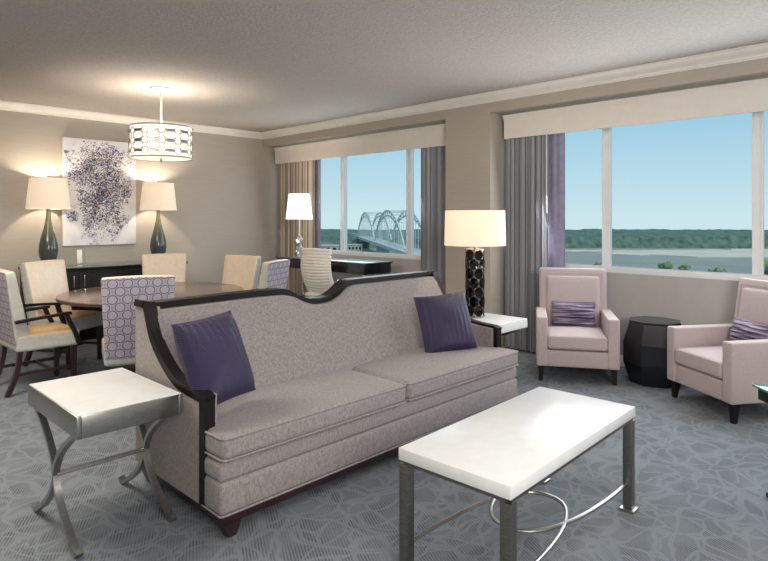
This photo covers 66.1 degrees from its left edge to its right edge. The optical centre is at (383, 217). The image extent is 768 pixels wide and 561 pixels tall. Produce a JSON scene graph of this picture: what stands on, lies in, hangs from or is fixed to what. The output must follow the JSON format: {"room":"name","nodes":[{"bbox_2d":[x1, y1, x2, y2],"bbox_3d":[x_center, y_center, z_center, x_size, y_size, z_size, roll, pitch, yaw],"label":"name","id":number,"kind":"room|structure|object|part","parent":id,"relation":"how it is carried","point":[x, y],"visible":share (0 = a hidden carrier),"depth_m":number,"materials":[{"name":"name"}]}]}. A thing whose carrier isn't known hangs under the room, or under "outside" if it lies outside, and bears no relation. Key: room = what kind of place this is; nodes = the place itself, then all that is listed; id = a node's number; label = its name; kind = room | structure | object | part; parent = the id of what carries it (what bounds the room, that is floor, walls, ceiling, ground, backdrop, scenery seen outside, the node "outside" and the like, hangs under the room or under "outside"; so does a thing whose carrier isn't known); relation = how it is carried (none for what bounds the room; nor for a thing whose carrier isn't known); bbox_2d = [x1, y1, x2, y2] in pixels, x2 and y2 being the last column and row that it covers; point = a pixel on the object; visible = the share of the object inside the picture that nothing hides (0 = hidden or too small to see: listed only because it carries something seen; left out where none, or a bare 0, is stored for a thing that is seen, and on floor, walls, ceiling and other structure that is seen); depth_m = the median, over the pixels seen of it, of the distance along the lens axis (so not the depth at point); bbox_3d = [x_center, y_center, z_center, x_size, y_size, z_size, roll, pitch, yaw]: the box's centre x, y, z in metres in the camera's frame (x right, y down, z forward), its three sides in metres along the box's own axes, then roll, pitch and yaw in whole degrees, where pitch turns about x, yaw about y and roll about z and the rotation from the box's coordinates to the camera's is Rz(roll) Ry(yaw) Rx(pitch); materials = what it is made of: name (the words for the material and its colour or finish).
{"room":"hotel room","nodes":[
{"label":"hotel room","id":0,"kind":"room"},
{"bbox_2d":[0,110,278,291],"bbox_3d":[-4.674,0.050,7.195,0.200,2.900,8.470,0,0,44],"label":"wall","id":1,"kind":"structure","parent":0,"point":[227,196],"depth_m":8.71,"materials":[{"name":"paint"}]},
{"bbox_2d":[62,137,135,245],"bbox_3d":[-3.798,-0.340,7.898,0.046,1.400,0.940,0,0,44],"label":"painting","id":2,"kind":"object","parent":1,"relation":"attached to","point":[100,175],"visible":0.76,"depth_m":7.86,"materials":[{"name":"fabric"}]},
{"bbox_2d":[0,100,262,138],"bbox_3d":[-4.694,-1.351,6.956,0.105,0.098,7.800,0,0,44],"label":"trim","id":3,"kind":"structure","parent":1,"relation":"attached to","point":[4,105],"depth_m":7.91,"materials":[{"name":"paint"}]},
{"bbox_2d":[261,42,767,138],"bbox_3d":[1.774,-1.351,6.020,10.670,0.098,0.105,0,0,44],"label":"trim","id":4,"kind":"structure","parent":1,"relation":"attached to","point":[756,51],"depth_m":6.02,"materials":[{"name":"paint"}]},
{"bbox_2d":[0,339,767,560],"bbox_3d":[-0.784,1.550,3.399,11.070,0.100,8.570,0,0,44],"label":"floor","id":5,"kind":"structure","parent":0,"point":[701,477],"depth_m":3.09,"materials":[{"name":"carpet"}]},
{"bbox_2d":[0,269,80,397],"bbox_3d":[-3.130,0.974,5.277,0.584,1.063,0.593,0,0,42],"label":"armchair","id":6,"kind":"object","parent":5,"relation":"on","point":[16,335],"visible":1,"depth_m":5.10,"materials":[{"name":"beige fabric"}]},
{"bbox_3d":[-3.437,1.297,5.259,0.038,0.417,0.136,0,0,42],"label":"leg","id":7,"kind":"part","parent":6,"relation":"part of","materials":[{"name":"brown wood"}]},
{"bbox_3d":[-3.119,1.297,4.970,0.038,0.417,0.136,0,0,42],"label":"leg","id":8,"kind":"part","parent":6,"relation":"part of","materials":[{"name":"brown wood"}]},
{"bbox_3d":[-3.259,0.758,5.135,0.528,0.638,0.119,0,8,42],"label":"backrest","id":9,"kind":"part","parent":6,"relation":"part of","materials":[{"name":"fabric"}]},
{"bbox_3d":[-3.100,1.057,5.310,0.518,0.167,0.500,0,0,42],"label":"seat","id":10,"kind":"part","parent":6,"relation":"part of","materials":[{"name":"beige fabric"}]},
{"bbox_3d":[-3.118,1.295,5.610,0.046,0.410,0.046,0,0,42],"label":"leg","id":11,"kind":"part","parent":6,"relation":"part of","materials":[{"name":"brown wood"}]},
{"bbox_3d":[-2.800,1.295,5.320,0.046,0.410,0.046,0,0,42],"label":"leg","id":12,"kind":"part","parent":6,"relation":"part of","materials":[{"name":"brown wood"}]},
{"bbox_2d":[19,259,102,369],"bbox_3d":[-3.323,0.974,6.121,0.593,1.063,0.584,0,0,14],"label":"armchair","id":13,"kind":"object","parent":5,"relation":"on","point":[42,281],"visible":0.61,"depth_m":6.05,"materials":[{"name":"beige fabric"}]},
{"bbox_3d":[-3.588,1.297,5.965,0.136,0.417,0.038,0,0,14],"label":"leg","id":14,"kind":"part","parent":13,"relation":"part of","materials":[{"name":"brown wood"}]},
{"bbox_3d":[-3.510,0.758,6.167,0.119,0.638,0.528,-8,-2,14],"label":"backrest","id":15,"kind":"part","parent":13,"relation":"part of","materials":[{"name":"fabric"}]},
{"bbox_3d":[-3.280,1.057,6.110,0.500,0.167,0.518,0,0,14],"label":"seat","id":16,"kind":"part","parent":13,"relation":"part of","materials":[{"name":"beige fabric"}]},
{"bbox_3d":[-3.128,1.295,5.851,0.046,0.410,0.046,0,0,14],"label":"leg","id":17,"kind":"part","parent":13,"relation":"part of","materials":[{"name":"brown wood"}]},
{"bbox_3d":[-3.025,1.295,6.268,0.046,0.410,0.046,0,0,14],"label":"leg","id":18,"kind":"part","parent":13,"relation":"part of","materials":[{"name":"brown wood"}]},
{"bbox_2d":[18,260,187,340],"bbox_3d":[-3.579,1.046,7.656,0.683,0.908,1.880,0,0,44],"label":"credenza","id":19,"kind":"object","parent":5,"relation":"on","point":[84,275],"visible":0.3,"depth_m":7.25,"materials":[{"name":"brown wood"}]},
{"bbox_2d":[25,175,70,260],"bbox_3d":[-4.127,0.032,7.255,0.490,1.120,0.490,0,0,44],"label":"table lamp","id":20,"kind":"object","parent":19,"relation":"on","point":[48,192],"visible":0.89,"depth_m":7.13,"materials":[{"name":"fabric"}]},
{"bbox_2d":[38,209,57,260],"bbox_3d":[-4.127,0.232,7.255,0.216,0.720,0.216,0,0,44],"label":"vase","id":21,"kind":"object","parent":20,"relation":"on","point":[48,245],"depth_m":7.19,"materials":[{"name":"green ceramic"}]},
{"bbox_3d":[-4.127,-0.298,7.255,0.490,0.380,0.490,0,0,44],"label":"lamp shade","id":22,"kind":"part","parent":20,"relation":"part of","materials":[{"name":"beige fabric"}]},
{"bbox_3d":[-3.849,1.030,6.955,0.020,0.720,0.445,0,0,44],"label":"door","id":23,"kind":"part","parent":19,"relation":"part of","materials":[{"name":"brown wood"}]},
{"bbox_2d":[77,250,82,263],"bbox_3d":[-3.947,0.501,7.652,0.028,0.180,0.062,0,0,44],"label":"display card","id":24,"kind":"object","parent":19,"relation":"on","point":[79,252],"visible":1,"depth_m":7.65,"materials":[{"name":"paper"}]},
{"bbox_3d":[-3.527,1.030,7.285,0.020,0.720,0.445,0,0,44],"label":"door","id":25,"kind":"part","parent":19,"relation":"part of","materials":[{"name":"brown wood"}]},
{"bbox_3d":[-3.587,0.598,7.664,0.660,0.012,1.880,0,0,44],"label":"glass","id":26,"kind":"part","parent":19,"relation":"part of","materials":[{"name":"teal"}]},
{"bbox_3d":[-3.206,1.030,7.614,0.020,0.720,0.445,0,0,44],"label":"door","id":27,"kind":"part","parent":19,"relation":"part of","materials":[{"name":"brown wood"}]},
{"bbox_2d":[139,180,176,253],"bbox_3d":[-3.156,0.032,8.249,0.490,1.120,0.490,0,0,44],"label":"table lamp","id":28,"kind":"object","parent":19,"relation":"on","point":[158,196],"visible":0.79,"depth_m":8.11,"materials":[{"name":"fabric"}]},
{"bbox_2d":[150,210,165,253],"bbox_3d":[-3.156,0.232,8.249,0.216,0.720,0.216,0,0,44],"label":"vase","id":29,"kind":"object","parent":28,"relation":"on","point":[158,241],"depth_m":8.18,"materials":[{"name":"green ceramic"}]},
{"bbox_3d":[-3.156,-0.298,8.249,0.490,0.380,0.490,0,0,44],"label":"lamp shade","id":30,"kind":"part","parent":28,"relation":"part of","materials":[{"name":"beige fabric"}]},
{"bbox_2d":[28,368,181,557],"bbox_3d":[-1.415,1.178,2.974,0.720,0.638,0.485,0,0,44],"label":"side table","id":31,"kind":"object","parent":5,"relation":"on","point":[83,406],"visible":1,"depth_m":2.84,"materials":[{"name":"white stone"}]},
{"bbox_3d":[-1.581,1.226,2.831,0.618,0.544,0.033,0,0,44],"label":"leg","id":32,"kind":"part","parent":31,"relation":"part of","materials":[{"name":"silver metal"}]},
{"bbox_3d":[-1.554,1.226,2.805,0.618,0.544,0.033,0,0,44],"label":"leg","id":33,"kind":"part","parent":31,"relation":"part of","materials":[{"name":"silver metal"}]},
{"bbox_3d":[-1.276,1.226,3.143,0.618,0.544,0.033,0,0,44],"label":"leg","id":34,"kind":"part","parent":31,"relation":"part of","materials":[{"name":"silver metal"}]},
{"bbox_3d":[-1.250,1.226,3.117,0.618,0.544,0.033,0,0,44],"label":"leg","id":35,"kind":"part","parent":31,"relation":"part of","materials":[{"name":"silver metal"}]},
{"bbox_2d":[101,275,174,370],"bbox_3d":[-2.000,0.974,4.779,0.528,1.063,0.591,0,0,-25],"label":"dining chair","id":36,"kind":"object","parent":5,"relation":"on","point":[119,293],"visible":0.59,"depth_m":4.51,"materials":[{"name":"purple fabric"}]},
{"bbox_3d":[-2.020,1.057,4.820,0.518,0.167,0.500,0,0,-25],"label":"seat","id":37,"kind":"part","parent":36,"relation":"part of","materials":[{"name":"purple fabric"}]},
{"bbox_2d":[56,282,243,372],"bbox_3d":[-2.329,1.121,5.997,1.762,0.757,1.762,0,0,44],"label":"dining table","id":38,"kind":"object","parent":5,"relation":"on","point":[91,297],"visible":0.37,"depth_m":5.88,"materials":[{"name":"brown wood"}]},
{"bbox_2d":[141,253,186,281],"bbox_3d":[-2.656,0.974,7.143,0.528,1.063,0.591,0,0,-21],"label":"dining chair","id":39,"kind":"object","parent":5,"relation":"on","point":[174,264],"visible":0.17,"depth_m":7.32,"materials":[{"name":"beige fabric"}]},
{"bbox_2d":[222,255,261,289],"bbox_3d":[-1.818,0.974,6.870,0.528,1.063,0.591,0,0,29],"label":"dining chair","id":40,"kind":"object","parent":5,"relation":"on","point":[243,271],"visible":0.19,"depth_m":6.99,"materials":[{"name":"beige fabric"}]},
{"bbox_2d":[258,259,289,288],"bbox_3d":[-1.383,0.974,6.310,0.591,1.063,0.528,0,0,15],"label":"dining chair","id":41,"kind":"object","parent":5,"relation":"on","point":[274,273],"visible":0.11,"depth_m":6.16,"materials":[{"name":"purple fabric"}]},
{"bbox_2d":[300,248,343,296],"bbox_3d":[-0.738,0.941,7.724,0.599,1.116,0.679,0,0,30],"label":"desk chair","id":42,"kind":"object","parent":5,"relation":"on","point":[315,264],"visible":0.83,"depth_m":7.46,"materials":[{"name":"fabric"}]},
{"bbox_3d":[-0.722,0.985,7.762,0.470,0.075,0.463,0,0,30],"label":"seat","id":43,"kind":"part","parent":42,"relation":"part of","materials":[{"name":"fabric"}]},
{"bbox_2d":[134,270,518,537],"bbox_3d":[-0.188,0.980,3.932,0.953,1.040,2.560,0,0,44],"label":"sofa","id":44,"kind":"object","parent":5,"relation":"on","point":[345,378],"visible":0.85,"depth_m":3.49,"materials":[{"name":"grey fabric"}]},
{"bbox_3d":[-1.339,1.462,3.374,0.080,0.075,0.080,0,0,44],"label":"leg","id":45,"kind":"part","parent":44,"relation":"part of","materials":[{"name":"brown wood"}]},
{"bbox_3d":[-1.117,0.940,3.127,0.747,0.880,0.085,0,0,44],"label":"panel","id":46,"kind":"part","parent":44,"relation":"part of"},
{"bbox_3d":[-1.080,0.684,3.069,0.695,0.432,0.058,0,0,44],"label":"arm rail","id":47,"kind":"part","parent":44,"relation":"part of","materials":[{"name":"brown wood"}]},
{"bbox_3d":[-0.854,1.130,2.848,0.050,0.500,0.058,0,0,44],"label":"post","id":48,"kind":"part","parent":44,"relation":"part of","materials":[{"name":"brown wood"}]},
{"bbox_2d":[171,310,255,404],"bbox_3d":[-0.881,0.735,3.080,0.257,0.441,0.430,0,0,27],"label":"throw pillow","id":49,"kind":"object","parent":44,"relation":"on","point":[211,350],"visible":0.91,"depth_m":2.98,"materials":[{"name":"fabric"}]},
{"bbox_3d":[-0.731,1.462,2.781,0.080,0.075,0.080,0,0,44],"label":"leg","id":50,"kind":"part","parent":44,"relation":"part of","materials":[{"name":"brown wood"}]},
{"bbox_3d":[-0.492,0.533,4.228,0.100,0.146,2.560,0,0,44],"label":"rail","id":51,"kind":"part","parent":44,"relation":"part of","materials":[{"name":"brown wood"}]},
{"bbox_3d":[-0.351,0.831,4.094,0.439,0.659,2.440,0,0,44],"label":"backrest","id":52,"kind":"part","parent":44,"relation":"part of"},
{"bbox_2d":[205,369,404,459],"bbox_3d":[-0.561,1.057,3.409,0.756,0.137,1.258,0,0,44],"label":"seat cushion","id":53,"kind":"object","parent":44,"relation":"on","point":[281,411],"depth_m":3.17,"materials":[{"name":"fabric"}]},
{"bbox_2d":[352,345,517,398],"bbox_3d":[0.329,1.057,4.321,0.756,0.137,1.258,0,0,44],"label":"seat cushion","id":54,"kind":"object","parent":44,"relation":"on","point":[425,375],"depth_m":4.06,"materials":[{"name":"fabric"}]},
{"bbox_2d":[413,291,477,352],"bbox_3d":[0.468,0.795,4.477,0.468,0.452,0.247,0,0,-22],"label":"throw pillow","id":55,"kind":"object","parent":44,"relation":"on","point":[445,322],"visible":1,"depth_m":4.39,"materials":[{"name":"fabric"}]},
{"bbox_3d":[0.597,0.940,4.884,0.747,0.880,0.085,0,0,44],"label":"panel","id":56,"kind":"part","parent":44,"relation":"part of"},
{"bbox_3d":[0.656,0.684,4.848,0.695,0.432,0.058,0,0,44],"label":"arm rail","id":57,"kind":"part","parent":44,"relation":"part of","materials":[{"name":"brown wood"}]},
{"bbox_3d":[0.883,1.130,4.627,0.050,0.500,0.058,0,0,44],"label":"post","id":58,"kind":"part","parent":44,"relation":"part of","materials":[{"name":"brown wood"}]},
{"bbox_2d":[275,255,393,296],"bbox_3d":[-0.757,1.038,8.388,1.960,0.924,0.530,0,0,44],"label":"desk","id":59,"kind":"object","parent":5,"relation":"on","point":[364,267],"visible":0.41,"depth_m":7.83,"materials":[{"name":"black paint"}]},
{"bbox_2d":[286,193,311,256],"bbox_3d":[-1.267,0.107,8.810,0.400,0.935,0.400,0,0,44],"label":"desk lamp","id":60,"kind":"object","parent":59,"relation":"on","point":[299,204],"visible":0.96,"depth_m":8.67,"materials":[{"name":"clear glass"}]},
{"bbox_3d":[-1.267,-0.170,8.810,0.400,0.380,0.400,0,0,44],"label":"lamp shade","id":61,"kind":"part","parent":60,"relation":"part of","materials":[{"name":"white"}]},
{"bbox_3d":[-1.267,0.398,8.810,0.120,0.306,0.120,0,0,44],"label":"crystal stem","id":62,"kind":"part","parent":60,"relation":"part of","materials":[{"name":"white"}]},
{"bbox_3d":[-1.261,1.115,9.160,0.045,0.770,0.045,0,0,44],"label":"leg","id":63,"kind":"part","parent":59,"relation":"part of","materials":[{"name":"wood"}]},
{"bbox_3d":[-0.757,0.582,8.388,1.960,0.012,0.530,0,0,44],"label":"glass","id":64,"kind":"part","parent":59,"relation":"part of","materials":[{"name":"teal"}]},
{"bbox_2d":[472,313,526,335],"bbox_3d":[0.807,1.180,5.123,0.700,0.640,0.500,0,0,44],"label":"end table","id":65,"kind":"object","parent":5,"relation":"on","point":[509,324],"visible":0.15,"depth_m":4.95,"materials":[{"name":"white stone"}]},
{"bbox_2d":[444,210,505,317],"bbox_3d":[0.793,0.395,5.144,0.532,0.930,0.532,0,0,44],"label":"table lamp","id":66,"kind":"object","parent":65,"relation":"on","point":[474,229],"visible":0.94,"depth_m":4.98,"materials":[{"name":"fabric"}]},
{"bbox_3d":[0.793,0.086,5.144,0.532,0.303,0.532,0,0,44],"label":"lamp shade","id":67,"kind":"part","parent":66,"relation":"part of","materials":[{"name":"beige fabric"}]},
{"bbox_3d":[0.793,0.952,5.108,0.620,0.030,0.420,0,0,44],"label":"under frame","id":68,"kind":"part","parent":65,"relation":"part of","materials":[{"name":"black paint"}]},
{"bbox_2d":[399,387,638,560],"bbox_3d":[0.678,1.235,2.766,0.565,0.530,1.259,0,0,43],"label":"coffee table","id":69,"kind":"object","parent":5,"relation":"on","point":[503,451],"visible":1,"depth_m":2.56,"materials":[{"name":"white stone"}]},
{"bbox_3d":[0.096,1.265,2.497,0.046,0.454,0.046,0,0,43],"label":"leg","id":70,"kind":"part","parent":69,"relation":"part of","materials":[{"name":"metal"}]},
{"bbox_3d":[0.456,1.265,2.165,0.046,0.454,0.046,0,0,43],"label":"leg","id":71,"kind":"part","parent":69,"relation":"part of","materials":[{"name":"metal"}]},
{"bbox_3d":[0.678,1.030,2.766,0.530,0.016,1.220,0,0,43],"label":"under frame","id":72,"kind":"part","parent":69,"relation":"part of","materials":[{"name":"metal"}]},
{"bbox_3d":[1.259,1.265,3.035,0.046,0.454,0.046,0,0,43],"label":"leg","id":73,"kind":"part","parent":69,"relation":"part of","materials":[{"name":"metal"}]},
{"bbox_3d":[1.259,1.494,3.035,0.075,0.012,0.075,0,0,43],"label":"foot plate","id":74,"kind":"part","parent":69,"relation":"part of","materials":[{"name":"silver metal"}]},
{"bbox_2d":[536,267,619,385],"bbox_3d":[1.844,1.004,5.712,0.720,0.991,0.799,0,0,14],"label":"armchair","id":75,"kind":"object","parent":5,"relation":"on","point":[598,347],"visible":0.98,"depth_m":5.43,"materials":[{"name":"fabric"}]},
{"bbox_3d":[1.458,1.427,5.463,0.055,0.145,0.055,0,0,14],"label":"leg","id":76,"kind":"part","parent":75,"relation":"part of","materials":[{"name":"brown wood"}]},
{"bbox_3d":[1.527,1.132,5.724,0.100,0.450,0.660,0,0,14],"label":"arm","id":77,"kind":"part","parent":75,"relation":"part of","materials":[{"name":"fabric"}]},
{"bbox_3d":[1.909,0.945,5.974,0.650,0.870,0.130,0,-9,14],"label":"backrest","id":78,"kind":"part","parent":75,"relation":"part of","materials":[{"name":"fabric"}]},
{"bbox_2d":[552,301,595,326],"bbox_3d":[1.870,0.945,5.818,0.422,0.240,0.171,0,0,16],"label":"lumbar pillow","id":79,"kind":"object","parent":75,"relation":"on","point":[563,313],"visible":1,"depth_m":5.76,"materials":[{"name":"fabric"}]},
{"bbox_3d":[1.826,1.282,5.639,0.530,0.150,0.620,0,0,14],"label":"seat rail","id":80,"kind":"part","parent":75,"relation":"part of","materials":[{"name":"fabric"}]},
{"bbox_2d":[548,325,607,351],"bbox_3d":[1.815,1.124,5.596,0.520,0.147,0.560,0,0,14],"label":"seat cushion","id":81,"kind":"object","parent":75,"relation":"on","point":[560,338],"depth_m":5.36,"materials":[{"name":"fabric"}]},
{"bbox_3d":[2.129,1.132,5.574,0.100,0.450,0.660,0,0,14],"label":"arm","id":82,"kind":"part","parent":75,"relation":"part of","materials":[{"name":"fabric"}]},
{"bbox_3d":[2.069,1.427,5.311,0.055,0.145,0.055,0,0,14],"label":"leg","id":83,"kind":"part","parent":75,"relation":"part of","materials":[{"name":"brown wood"}]},
{"bbox_2d":[623,316,680,388],"bbox_3d":[2.480,1.217,5.405,0.527,0.566,0.527,0,0,-20],"label":"table","id":84,"kind":"object","parent":5,"relation":"on","point":[645,338],"visible":0.83,"depth_m":5.22,"materials":[{"name":"black paint"}]},
{"bbox_2d":[667,277,767,423],"bbox_3d":[2.834,1.004,4.693,0.799,0.991,0.720,0,0,-11],"label":"armchair","id":85,"kind":"object","parent":5,"relation":"on","point":[702,358],"visible":0.96,"depth_m":4.64,"materials":[{"name":"fabric"}]},
{"bbox_3d":[2.447,1.427,4.940,0.055,0.145,0.055,0,0,-11],"label":"leg","id":86,"kind":"part","parent":85,"relation":"part of","materials":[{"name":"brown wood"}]},
{"bbox_2d":[675,346,721,378],"bbox_3d":[2.717,1.124,4.671,0.560,0.147,0.520,0,0,-11],"label":"seat cushion","id":87,"kind":"object","parent":85,"relation":"on","point":[706,361],"depth_m":4.63,"materials":[{"name":"fabric"}]},
{"bbox_3d":[2.761,1.282,4.679,0.620,0.150,0.530,0,0,-11],"label":"seat rail","id":88,"kind":"part","parent":85,"relation":"part of","materials":[{"name":"fabric"}]},
{"bbox_3d":[2.713,1.132,4.986,0.660,0.450,0.100,0,0,-11],"label":"arm","id":89,"kind":"part","parent":85,"relation":"part of","materials":[{"name":"fabric"}]},
{"bbox_3d":[2.565,1.427,4.321,0.055,0.145,0.055,0,0,-11],"label":"leg","id":90,"kind":"part","parent":85,"relation":"part of","materials":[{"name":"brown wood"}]},
{"bbox_3d":[2.829,1.132,4.377,0.660,0.450,0.100,0,0,-11],"label":"arm","id":91,"kind":"part","parent":85,"relation":"part of","materials":[{"name":"fabric"}]},
{"bbox_2d":[729,317,767,340],"bbox_3d":[2.942,0.945,4.714,0.171,0.240,0.422,0,0,-8],"label":"lumbar pillow","id":92,"kind":"object","parent":85,"relation":"on","point":[742,329],"visible":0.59,"depth_m":4.69,"materials":[{"name":"fabric"}]},
{"bbox_3d":[3.100,0.945,4.744,0.130,0.870,0.650,9,-2,-11],"label":"backrest","id":93,"kind":"part","parent":85,"relation":"part of","materials":[{"name":"fabric"}]},
{"bbox_2d":[752,384,767,497],"bbox_3d":[2.154,1.202,3.095,0.300,0.597,0.240,0,0,0],"label":"glass table","id":94,"kind":"object","parent":5,"relation":"on","point":[762,388],"visible":1,"depth_m":3.16,"materials":[{"name":"teal"}]},
{"bbox_3d":[2.154,0.910,3.095,0.300,0.014,0.240,0,0,0],"label":"glass","id":95,"kind":"part","parent":94,"relation":"part of","materials":[{"name":"teal"}]},
{"bbox_2d":[0,0,767,131],"bbox_3d":[-0.784,-1.450,3.399,11.070,0.100,8.570,0,0,44],"label":"ceiling","id":96,"kind":"structure","parent":0,"point":[249,65],"depth_m":4.79,"materials":[{"name":"paint"}]},
{"bbox_2d":[128,86,192,161],"bbox_3d":[-2.409,-1.000,6.380,0.663,0.800,0.663,0,0,-27],"label":"pendant light","id":97,"kind":"object","parent":96,"relation":"hanging from","point":[148,141],"visible":1,"depth_m":6.14,"materials":[{"name":"white plastic"}]},
{"bbox_3d":[-2.409,-1.170,6.380,0.024,0.420,0.023,0,0,44],"label":"rod","id":98,"kind":"part","parent":97,"relation":"part of","materials":[{"name":"white plastic"}]},
{"bbox_3d":[-2.409,-0.810,6.380,0.626,0.330,0.626,0,0,44],"label":"lamp shade","id":99,"kind":"part","parent":97,"relation":"part of","materials":[{"name":"white"}]},
{"bbox_2d":[131,156,190,160],"bbox_3d":[-2.409,-0.646,6.380,0.610,0.008,0.610,0,0,44],"label":"diffuser","id":100,"kind":"object","parent":97,"relation":"attached to","point":[144,158],"depth_m":6.37,"materials":[{"name":"white"}]},
{"bbox_2d":[446,113,504,347],"bbox_3d":[1.099,0.155,7.011,0.640,2.690,0.370,0,0,44],"label":"wall pier","id":101,"kind":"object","parent":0,"point":[475,144],"visible":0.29,"depth_m":6.83,"materials":[{"name":"paint"}]},
{"bbox_2d":[331,254,738,354],"bbox_3d":[2.139,0.050,6.394,10.670,2.900,0.200,0,0,44],"label":"wall","id":102,"kind":"structure","parent":0,"point":[691,301],"depth_m":5.70,"materials":[{"name":"paint"}]},
{"bbox_2d":[273,124,445,163],"bbox_3d":[-0.432,-1.032,8.588,3.725,0.265,0.210,0,0,44],"label":"window valance","id":103,"kind":"object","parent":102,"relation":"attached to","point":[434,135],"visible":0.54,"depth_m":8.29,"materials":[{"name":"fabric"}]},
{"bbox_2d":[279,160,314,296],"bbox_3d":[-1.419,0.280,9.536,0.910,2.400,0.107,0,0,44],"label":"curtain","id":104,"kind":"object","parent":103,"relation":"hanging from","point":[294,177],"visible":0.46,"depth_m":9.54,"materials":[{"name":"fabric"}]},
{"bbox_2d":[315,159,320,247],"bbox_3d":[-1.074,0.280,9.330,0.230,2.400,0.028,0,0,44],"label":"lining","id":105,"kind":"object","parent":103,"relation":"hanging from","point":[317,162],"visible":0.28,"depth_m":9.28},
{"bbox_2d":[421,146,445,293],"bbox_3d":[0.671,0.280,7.496,0.510,2.400,0.092,0,0,44],"label":"curtain","id":106,"kind":"object","parent":103,"relation":"hanging from","point":[433,159],"visible":0.52,"depth_m":7.52,"materials":[{"name":"fabric"}]},
{"bbox_2d":[331,149,420,259],"bbox_3d":[-0.322,-0.287,8.726,3.650,1.706,0.100,0,0,44],"label":"window","id":107,"kind":"structure","parent":102,"relation":"in","point":[409,254],"depth_m":8.17,"materials":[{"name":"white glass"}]},
{"bbox_2d":[263,58,767,147],"bbox_3d":[1.940,-1.295,6.190,10.670,0.210,0.370,0,0,44],"label":"trim","id":108,"kind":"structure","parent":102,"relation":"attached to","point":[758,68],"depth_m":6.08,"materials":[{"name":"paint"}]},
{"bbox_2d":[620,355,624,366],"bbox_3d":[1.933,1.445,6.184,10.670,0.110,0.388,0,0,44],"label":"baseboard","id":109,"kind":"structure","parent":102,"relation":"attached to","point":[621,356],"depth_m":5.97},
{"bbox_2d":[502,78,767,139],"bbox_3d":[3.324,-1.032,4.923,5.320,0.265,0.210,0,0,44],"label":"window valance","id":110,"kind":"object","parent":102,"relation":"attached to","point":[749,96],"visible":0.91,"depth_m":5.62,"materials":[{"name":"fabric"}]},
{"bbox_2d":[505,135,548,352],"bbox_3d":[1.602,0.280,6.610,0.551,2.400,0.116,0,0,44],"label":"curtain","id":111,"kind":"object","parent":110,"relation":"hanging from","point":[526,158],"visible":0.81,"depth_m":6.63,"materials":[{"name":"fabric"}]},
{"bbox_2d":[549,133,564,267],"bbox_3d":[1.852,0.280,6.476,0.285,2.400,0.027,0,0,44],"label":"curtain","id":112,"kind":"object","parent":110,"relation":"hanging from","point":[556,141],"visible":0.38,"depth_m":6.43,"materials":[{"name":"fabric"}]},
{"bbox_2d":[565,111,767,280],"bbox_3d":[3.482,-0.287,5.014,5.420,1.706,0.100,0,0,44],"label":"window","id":113,"kind":"structure","parent":102,"relation":"in","point":[757,117],"depth_m":5.40,"materials":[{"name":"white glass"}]},
{"label":"outside","id":114,"kind":"structure","parent":0,"visible":0},
{"bbox_2d":[362,248,767,273],"bbox_3d":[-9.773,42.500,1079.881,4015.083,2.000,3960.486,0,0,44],"label":"river","id":115,"kind":"structure","parent":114,"point":[743,265],"depth_m":576.17,"materials":[{"name":"liquid"}]},
{"bbox_2d":[352,210,420,254],"bbox_3d":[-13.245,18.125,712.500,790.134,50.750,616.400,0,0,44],"label":"bridge","id":116,"kind":"structure","parent":115,"relation":"on","point":[382,246],"depth_m":595.70,"materials":[{"name":"metal"}]},
{"bbox_2d":[321,229,767,247],"bbox_3d":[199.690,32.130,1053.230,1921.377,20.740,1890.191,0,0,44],"label":"forest","id":117,"kind":"object","parent":115,"relation":"on","point":[583,238],"visible":0.27,"depth_m":818.50,"materials":[{"name":"plant"}]},
{"bbox_2d":[565,250,640,251],"bbox_3d":[229.192,41.750,746.455,146.327,1.500,140.637,0,0,44],"label":"sandbar","id":118,"kind":"structure","parent":115,"relation":"in","point":[565,250],"depth_m":744.35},
{"bbox_2d":[657,261,672,268],"bbox_3d":[123.707,30.258,260.070,6.165,22.484,6.228,0,0,44],"label":"tree","id":119,"kind":"object","parent":115,"relation":"on","point":[668,265],"visible":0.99,"depth_m":258.18,"materials":[{"name":"green plant"}]},
{"bbox_2d":[598,249,767,257],"bbox_3d":[576.647,41.700,689.231,477.696,1.600,466.356,0,0,44],"label":"sandbar","id":120,"kind":"structure","parent":115,"relation":"on","point":[705,252],"depth_m":679.73,"materials":[{"name":"sand"}]},
{"bbox_2d":[678,264,690,269],"bbox_3d":[132.200,30.993,259.742,5.333,21.014,5.408,0,0,44],"label":"tree","id":121,"kind":"object","parent":115,"relation":"on","point":[682,267],"visible":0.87,"depth_m":258.31,"materials":[{"name":"green plant"}]},
{"bbox_2d":[708,267,726,272],"bbox_3d":[146.915,31.513,260.032,8.015,19.974,8.483,0,0,44],"label":"tree","id":122,"kind":"object","parent":115,"relation":"on","point":[718,269],"visible":0.27,"depth_m":257.08,"materials":[{"name":"green plant"}]},
{"bbox_2d":[764,259,767,274],"bbox_3d":[169.499,29.905,260.141,13.022,23.191,12.166,0,0,44],"label":"tree","id":123,"kind":"object","parent":115,"relation":"on","point":[765,260],"visible":0.34,"depth_m":256.55,"materials":[{"name":"green plant"}]},
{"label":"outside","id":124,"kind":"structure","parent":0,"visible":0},
{"bbox_3d":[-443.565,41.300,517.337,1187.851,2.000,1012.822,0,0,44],"label":"bank","id":125,"kind":"object","parent":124,"visible":0},
{"bbox_2d":[321,245,339,249],"bbox_3d":[-68.000,36.000,690.000,31.800,8.800,23.000,0,0,0],"label":"building","id":126,"kind":"structure","parent":125,"relation":"on","point":[332,247],"depth_m":679.06,"materials":[{"name":"concrete"}]},
{"bbox_2d":[321,241,339,244],"bbox_3d":[-146.893,37.135,766.593,225.748,10.730,226.097,0,0,44],"label":"river","id":127,"kind":"structure","parent":125,"relation":"on","point":[322,243],"depth_m":764.05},
{"bbox_2d":[347,244,362,251],"bbox_3d":[-34.000,35.500,690.000,17.800,9.800,13.000,0,0,0],"label":"building","id":128,"kind":"structure","parent":125,"relation":"on","point":[350,247],"depth_m":684.05,"materials":[{"name":"concrete"}]}
]}

